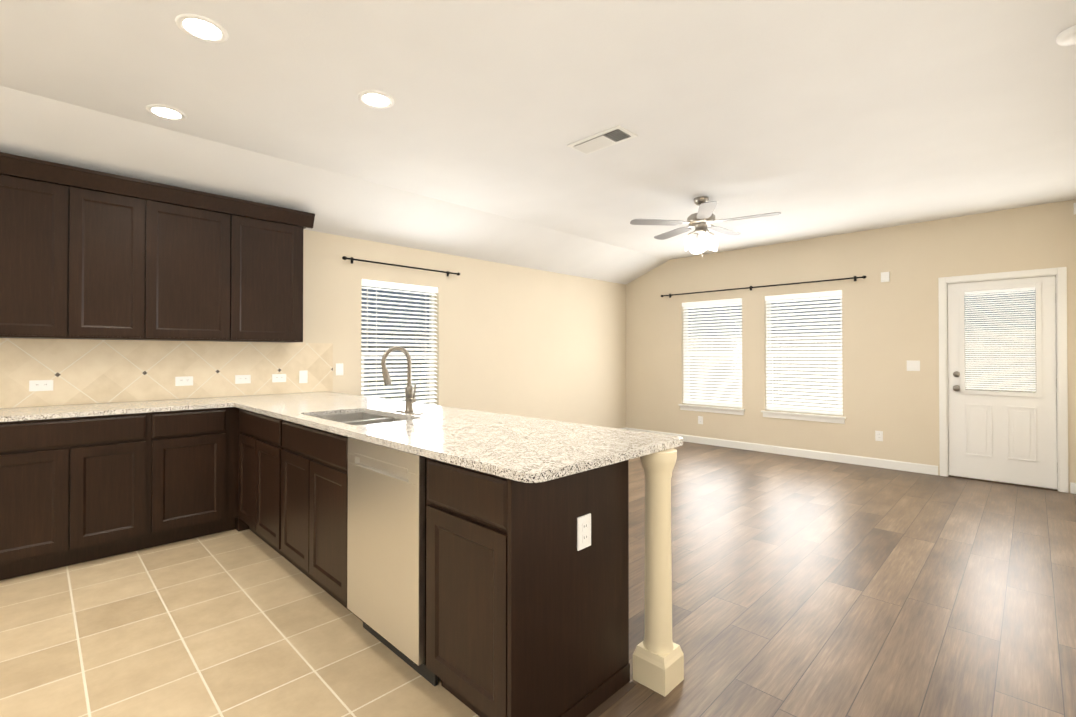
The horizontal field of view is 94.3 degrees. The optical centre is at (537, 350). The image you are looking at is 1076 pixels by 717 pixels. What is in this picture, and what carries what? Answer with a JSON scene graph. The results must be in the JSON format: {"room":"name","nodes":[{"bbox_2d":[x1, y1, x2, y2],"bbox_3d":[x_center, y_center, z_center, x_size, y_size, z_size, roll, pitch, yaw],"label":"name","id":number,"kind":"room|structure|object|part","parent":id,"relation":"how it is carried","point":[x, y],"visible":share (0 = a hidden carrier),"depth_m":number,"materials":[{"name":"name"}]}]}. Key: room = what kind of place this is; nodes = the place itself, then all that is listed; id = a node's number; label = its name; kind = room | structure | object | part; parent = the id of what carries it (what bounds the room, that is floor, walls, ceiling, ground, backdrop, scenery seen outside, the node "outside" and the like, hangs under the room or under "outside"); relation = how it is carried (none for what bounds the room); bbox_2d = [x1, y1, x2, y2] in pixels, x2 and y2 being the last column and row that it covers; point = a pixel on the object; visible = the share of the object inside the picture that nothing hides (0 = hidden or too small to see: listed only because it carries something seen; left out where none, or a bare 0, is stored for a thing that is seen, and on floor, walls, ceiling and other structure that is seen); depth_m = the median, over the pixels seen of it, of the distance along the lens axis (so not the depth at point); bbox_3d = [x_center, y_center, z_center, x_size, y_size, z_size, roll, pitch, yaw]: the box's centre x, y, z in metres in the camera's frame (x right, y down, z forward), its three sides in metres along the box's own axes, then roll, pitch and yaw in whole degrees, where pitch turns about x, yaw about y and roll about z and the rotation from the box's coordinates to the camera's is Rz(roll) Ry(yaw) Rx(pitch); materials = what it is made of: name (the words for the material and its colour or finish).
{"room":"kitchen","nodes":[
{"label":"kitchen","id":0,"kind":"room"},
{"bbox_2d":[0,529,636,716],"bbox_3d":[-2.575,1.334,1.545,3.630,0.063,4.750,0,-1,45],"label":"floor","id":1,"kind":"structure","parent":0,"point":[243,623],"depth_m":2.22,"materials":[{"name":"beige tile"}]},
{"bbox_2d":[0,411,167,579],"bbox_3d":[-3.027,0.862,3.221,0.628,0.914,0.893,0,-1,45],"label":"base cabinet","id":2,"kind":"object","parent":1,"relation":"on","point":[74,490],"depth_m":3.04,"materials":[{"name":"brown wood"}]},
{"bbox_2d":[0,397,231,421],"bbox_3d":[-2.988,0.389,3.257,0.639,0.030,1.590,0,-1,45],"label":"countertop","id":3,"kind":"structure","parent":2,"relation":"on","point":[98,409],"depth_m":3.26,"materials":[{"name":"stone"}]},
{"bbox_2d":[168,407,235,543],"bbox_3d":[-2.608,0.865,3.644,0.628,0.914,0.600,0,-1,45],"label":"base cabinet","id":4,"kind":"object","parent":1,"relation":"on","point":[201,442],"depth_m":3.48,"materials":[{"name":"brown wood"}]},
{"bbox_2d":[236,408,347,572],"bbox_3d":[-1.621,0.864,3.504,1.010,0.914,0.630,0,-1,45],"label":"base cabinet","id":5,"kind":"object","parent":1,"relation":"on","point":[292,478],"depth_m":2.84,"materials":[{"name":"brown wood"}]},
{"bbox_2d":[347,437,437,685],"bbox_3d":[-0.455,0.856,2.322,0.612,0.911,0.617,0,-1,45],"label":"dishwasher","id":6,"kind":"object","parent":1,"relation":"on","point":[386,561],"visible":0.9,"depth_m":2.05,"materials":[{"name":"silver metal"}]},
{"bbox_2d":[426,457,629,716],"bbox_3d":[-0.041,0.852,1.937,0.503,0.914,0.630,0,-1,45],"label":"base cabinet","id":7,"kind":"object","parent":1,"relation":"on","point":[527,608],"depth_m":1.71,"materials":[{"name":"brown wood"}]},
{"bbox_2d":[212,346,682,482],"bbox_3d":[-1.013,0.296,3.074,3.703,0.643,0.930,0,-1,45],"label":"countertop","id":8,"kind":"structure","parent":7,"relation":"on","point":[525,449],"depth_m":2.21,"materials":[{"name":"stone"}]},
{"bbox_2d":[23,229,625,428],"bbox_3d":[-2.100,-0.144,4.720,0.150,2.950,10.210,0,-1,45],"label":"wall","id":9,"kind":"structure","parent":0,"point":[524,341],"depth_m":6.19,"materials":[{"name":"paint"}]},
{"bbox_2d":[29,380,52,390],"bbox_3d":[-3.330,0.235,3.347,0.008,0.072,0.115,0,-1,45],"label":"outlet","id":10,"kind":"object","parent":9,"relation":"attached to","point":[34,385],"depth_m":3.35,"materials":[{"name":"white plastic"}]},
{"bbox_2d":[0,164,83,338],"bbox_3d":[-3.278,-0.596,3.197,0.322,1.030,0.513,0,-1,45],"label":"upper cabinet","id":11,"kind":"object","parent":9,"relation":"attached to","point":[42,213],"depth_m":3.14,"materials":[{"name":"brown wood"}]},
{"bbox_2d":[84,180,159,339],"bbox_3d":[-3.005,-0.594,3.472,0.322,1.030,0.522,0,-1,45],"label":"upper cabinet","id":12,"kind":"object","parent":9,"relation":"attached to","point":[90,254],"depth_m":3.41,"materials":[{"name":"brown wood"}]},
{"bbox_2d":[0,338,332,407],"bbox_3d":[-2.881,0.151,3.815,0.010,0.453,2.630,0,-1,45],"label":"backsplash","id":13,"kind":"structure","parent":9,"relation":"attached to","point":[80,371],"depth_m":3.76,"materials":[{"name":"tile"}]},
{"bbox_2d":[175,376,192,385],"bbox_3d":[-2.771,0.239,3.911,0.008,0.072,0.115,0,-1,45],"label":"outlet","id":14,"kind":"object","parent":9,"relation":"attached to","point":[186,380],"depth_m":3.91,"materials":[{"name":"white plastic"}]},
{"bbox_2d":[156,192,243,341],"bbox_3d":[-2.683,-0.592,3.797,0.322,1.030,0.655,0,-1,45],"label":"upper cabinet","id":15,"kind":"object","parent":9,"relation":"attached to","point":[202,241],"depth_m":3.74,"materials":[{"name":"brown wood"}]},
{"bbox_2d":[235,375,250,383],"bbox_3d":[-2.483,0.241,4.201,0.008,0.072,0.115,0,-1,45],"label":"outlet","id":16,"kind":"object","parent":9,"relation":"attached to","point":[239,379],"depth_m":4.20,"materials":[{"name":"white plastic"}]},
{"bbox_2d":[244,208,307,342],"bbox_3d":[-2.327,-0.589,4.156,0.322,1.030,0.615,0,-1,45],"label":"upper cabinet","id":17,"kind":"object","parent":9,"relation":"attached to","point":[273,244],"depth_m":4.09,"materials":[{"name":"brown wood"}]},
{"bbox_2d":[272,374,285,381],"bbox_3d":[-2.283,0.243,4.404,0.008,0.072,0.115,0,-1,45],"label":"outlet","id":18,"kind":"object","parent":9,"relation":"attached to","point":[275,377],"depth_m":4.40,"materials":[{"name":"white plastic"}]},
{"bbox_2d":[299,370,307,382],"bbox_3d":[-2.138,0.239,4.549,0.009,0.115,0.072,0,-1,45],"label":"outlet","id":19,"kind":"object","parent":9,"relation":"attached to","point":[303,375],"depth_m":4.55,"materials":[{"name":"white plastic"}]},
{"bbox_2d":[336,363,342,375],"bbox_3d":[-1.907,0.181,4.799,0.009,0.115,0.072,0,-1,45],"label":"outlet","id":20,"kind":"object","parent":9,"relation":"attached to","point":[339,366],"depth_m":4.79,"materials":[{"name":"white plastic"}]},
{"bbox_2d":[361,279,437,405],"bbox_3d":[-1.468,0.078,5.316,0.175,1.585,0.980,0,-1,45],"label":"window blind","id":21,"kind":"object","parent":9,"relation":"in","point":[429,356],"depth_m":5.30,"materials":[{"name":"white plastic"}]},
{"bbox_2d":[342,256,459,275],"bbox_3d":[-1.397,-0.880,5.260,0.086,0.060,1.380,0,-1,45],"label":"curtain rod","id":22,"kind":"object","parent":9,"relation":"attached to","point":[352,259],"visible":1,"depth_m":5.16,"materials":[{"name":"black metal"}]},
{"bbox_2d":[577,513,590,550],"bbox_3d":[0.166,0.647,1.782,0.008,0.115,0.072,0,-1,45],"label":"outlet","id":23,"kind":"object","parent":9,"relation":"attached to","point":[583,531],"depth_m":1.78,"materials":[{"name":"white plastic"}]},
{"bbox_2d":[0,0,1075,284],"bbox_3d":[-0.240,-1.379,2.885,5.090,0.510,9.910,0,-1,45],"label":"ceiling","id":24,"kind":"structure","parent":0,"point":[814,118],"depth_m":2.97,"materials":[{"name":"paint"}]},
{"bbox_2d":[146,104,185,120],"bbox_3d":[-2.220,-1.419,2.983,0.196,0.007,0.196,0,-1,45],"label":"recessed light","id":25,"kind":"object","parent":24,"relation":"in","point":[165,112],"visible":1,"depth_m":2.98,"materials":[{"name":"white"}]},
{"bbox_2d":[175,14,227,42],"bbox_3d":[-1.489,-1.425,2.215,0.196,0.007,0.196,0,-1,45],"label":"recessed light","id":26,"kind":"object","parent":24,"relation":"in","point":[201,28],"visible":1,"depth_m":2.21,"materials":[{"name":"white"}]},
{"bbox_2d":[358,91,393,108],"bbox_3d":[-0.918,-1.421,2.833,0.196,0.007,0.196,0,-1,45],"label":"recessed light","id":27,"kind":"object","parent":24,"relation":"in","point":[377,99],"visible":1,"depth_m":2.83,"materials":[{"name":"white"}]},
{"bbox_2d":[567,125,637,154],"bbox_3d":[0.430,-1.410,3.369,0.430,0.020,0.210,0,-1,45],"label":"ceiling vent","id":28,"kind":"object","parent":24,"relation":"in","point":[617,134],"visible":1,"depth_m":3.34,"materials":[{"name":"white metal"}]},
{"bbox_2d":[630,196,780,256],"bbox_3d":[1.552,-1.133,4.652,1.283,0.554,1.251,0,-1,45],"label":"ceiling fan","id":29,"kind":"object","parent":24,"relation":"hanging from","point":[702,219],"visible":1,"depth_m":4.58,"materials":[{"name":"silver metal"}]},
{"bbox_2d":[1056,25,1075,45],"bbox_3d":[2.414,-1.411,2.231,0.136,0.036,0.136,0,-1,45],"label":"smoke detector","id":30,"kind":"object","parent":24,"relation":"attached to","point":[1067,37],"visible":1,"depth_m":2.24,"materials":[{"name":"white plastic"}]},
{"bbox_2d":[599,441,1075,716],"bbox_3d":[-0.240,1.346,2.863,5.090,0.060,9.910,0,-1,45],"label":"floor","id":31,"kind":"structure","parent":0,"point":[805,587],"depth_m":2.73,"materials":[{"name":"brown wood"}]},
{"bbox_2d":[633,448,683,696],"bbox_3d":[0.479,0.852,1.992,0.146,0.914,0.146,0,-1,45],"label":"post","id":32,"kind":"object","parent":31,"relation":"on","point":[658,660],"visible":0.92,"depth_m":1.95,"materials":[{"name":"beige paint"}]},
{"bbox_2d":[626,199,1075,492],"bbox_3d":[3.302,-0.131,6.447,5.090,2.950,0.150,0,-1,45],"label":"wall","id":33,"kind":"structure","parent":0,"point":[890,328],"depth_m":5.86,"materials":[{"name":"paint"}]},
{"bbox_2d":[698,416,702,423],"bbox_3d":[2.362,1.011,7.258,0.072,0.115,0.008,0,-1,45],"label":"outlet","id":34,"kind":"object","parent":33,"relation":"attached to","point":[700,418],"depth_m":7.25,"materials":[{"name":"white plastic"}]},
{"bbox_2d":[678,307,744,414],"bbox_3d":[2.509,0.083,7.193,0.980,1.605,0.175,0,-1,45],"label":"window","id":35,"kind":"structure","parent":33,"relation":"in","point":[720,409],"depth_m":7.19,"materials":[{"name":"white"}]},
{"bbox_2d":[682,298,741,406],"bbox_3d":[2.495,0.032,7.180,0.898,1.499,0.066,0,-1,45],"label":"window blind","id":36,"kind":"object","parent":35,"relation":"attached to","point":[705,364],"visible":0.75,"depth_m":7.17,"materials":[{"name":"white plastic"}]},
{"bbox_2d":[661,275,866,297],"bbox_3d":[2.856,-0.843,6.727,2.690,0.060,0.095,0,-1,45],"label":"curtain rod","id":37,"kind":"object","parent":33,"relation":"attached to","point":[854,278],"visible":1,"depth_m":6.52,"materials":[{"name":"black metal"}]},
{"bbox_2d":[626,427,937,474],"bbox_3d":[2.871,1.297,6.747,3.980,0.100,0.013,0,-1,45],"label":"baseboard","id":38,"kind":"structure","parent":33,"relation":"attached to","point":[886,464],"depth_m":6.20,"materials":[{"name":"white wood"}]},
{"bbox_2d":[761,298,845,423],"bbox_3d":[3.364,0.076,6.344,0.980,1.605,0.175,0,-1,45],"label":"window","id":39,"kind":"structure","parent":33,"relation":"in","point":[808,417],"depth_m":6.31,"materials":[{"name":"white"}]},
{"bbox_2d":[765,290,842,414],"bbox_3d":[3.351,0.025,6.332,0.898,1.499,0.066,0,-1,45],"label":"window blind","id":40,"kind":"object","parent":39,"relation":"attached to","point":[824,295],"visible":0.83,"depth_m":6.31,"materials":[{"name":"white plastic"}]},
{"bbox_2d":[875,431,882,440],"bbox_3d":[3.910,0.979,5.723,0.072,0.115,0.008,0,-1,45],"label":"outlet","id":41,"kind":"object","parent":33,"relation":"attached to","point":[878,434],"depth_m":5.72,"materials":[{"name":"white plastic"}]},
{"bbox_2d":[881,272,889,281],"bbox_3d":[3.952,-0.837,5.680,0.080,0.110,0.030,0,-1,45],"label":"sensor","id":42,"kind":"object","parent":33,"relation":"attached to","point":[885,276],"depth_m":5.67,"materials":[{"name":"white plastic"}]},
{"bbox_2d":[907,360,919,370],"bbox_3d":[4.137,0.167,5.504,0.118,0.115,0.009,0,-1,45],"label":"light switch","id":43,"kind":"object","parent":33,"relation":"attached to","point":[912,365],"depth_m":5.50,"materials":[{"name":"white plastic"}]},
{"bbox_2d":[948,276,1056,488],"bbox_3d":[4.644,0.304,5.015,0.816,2.030,0.116,0,-1,45],"label":"entry door","id":44,"kind":"structure","parent":33,"relation":"in","point":[1004,436],"depth_m":5.00,"materials":[{"name":"white paint"}]},
{"bbox_2d":[965,287,1035,390],"bbox_3d":[4.663,-0.108,5.050,0.524,1.015,0.024,0,-1,45],"label":"window blind","id":45,"kind":"object","parent":44,"relation":"attached to","point":[971,364],"visible":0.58,"depth_m":5.04,"materials":[{"name":"white plastic"}]},
{"bbox_3d":[4.644,0.308,4.987,0.778,1.700,0.076,0,-1,45],"label":"entry door hardware","id":46,"kind":"part","parent":44,"relation":"part of","materials":[{"name":"silver metal"}]},
{"bbox_2d":[938,267,1068,492],"bbox_3d":[4.681,0.275,5.064,0.944,2.117,0.166,0,-1,45],"label":"door frame","id":47,"kind":"structure","parent":33,"relation":"attached to","point":[1059,274],"depth_m":4.82,"materials":[{"name":"white wood"}]},
{"label":"outside","id":48,"kind":"structure","parent":0,"visible":0},
{"bbox_2d":[368,372,1033,407],"bbox_3d":[3.647,1.529,3.295,70.000,0.180,70.000,0,-1,45],"label":"ground","id":49,"kind":"structure","parent":48,"point":[739,385],"depth_m":22.80,"materials":[{"name":"green plant"}]},
{"bbox_2d":[361,326,1035,407],"bbox_3d":[1.872,0.493,5.064,21.000,1.920,18.000,0,-1,45],"label":"fence","id":50,"kind":"object","parent":49,"relation":"on","point":[370,329],"depth_m":9.56,"materials":[{"name":"brown wood"}]}
]}

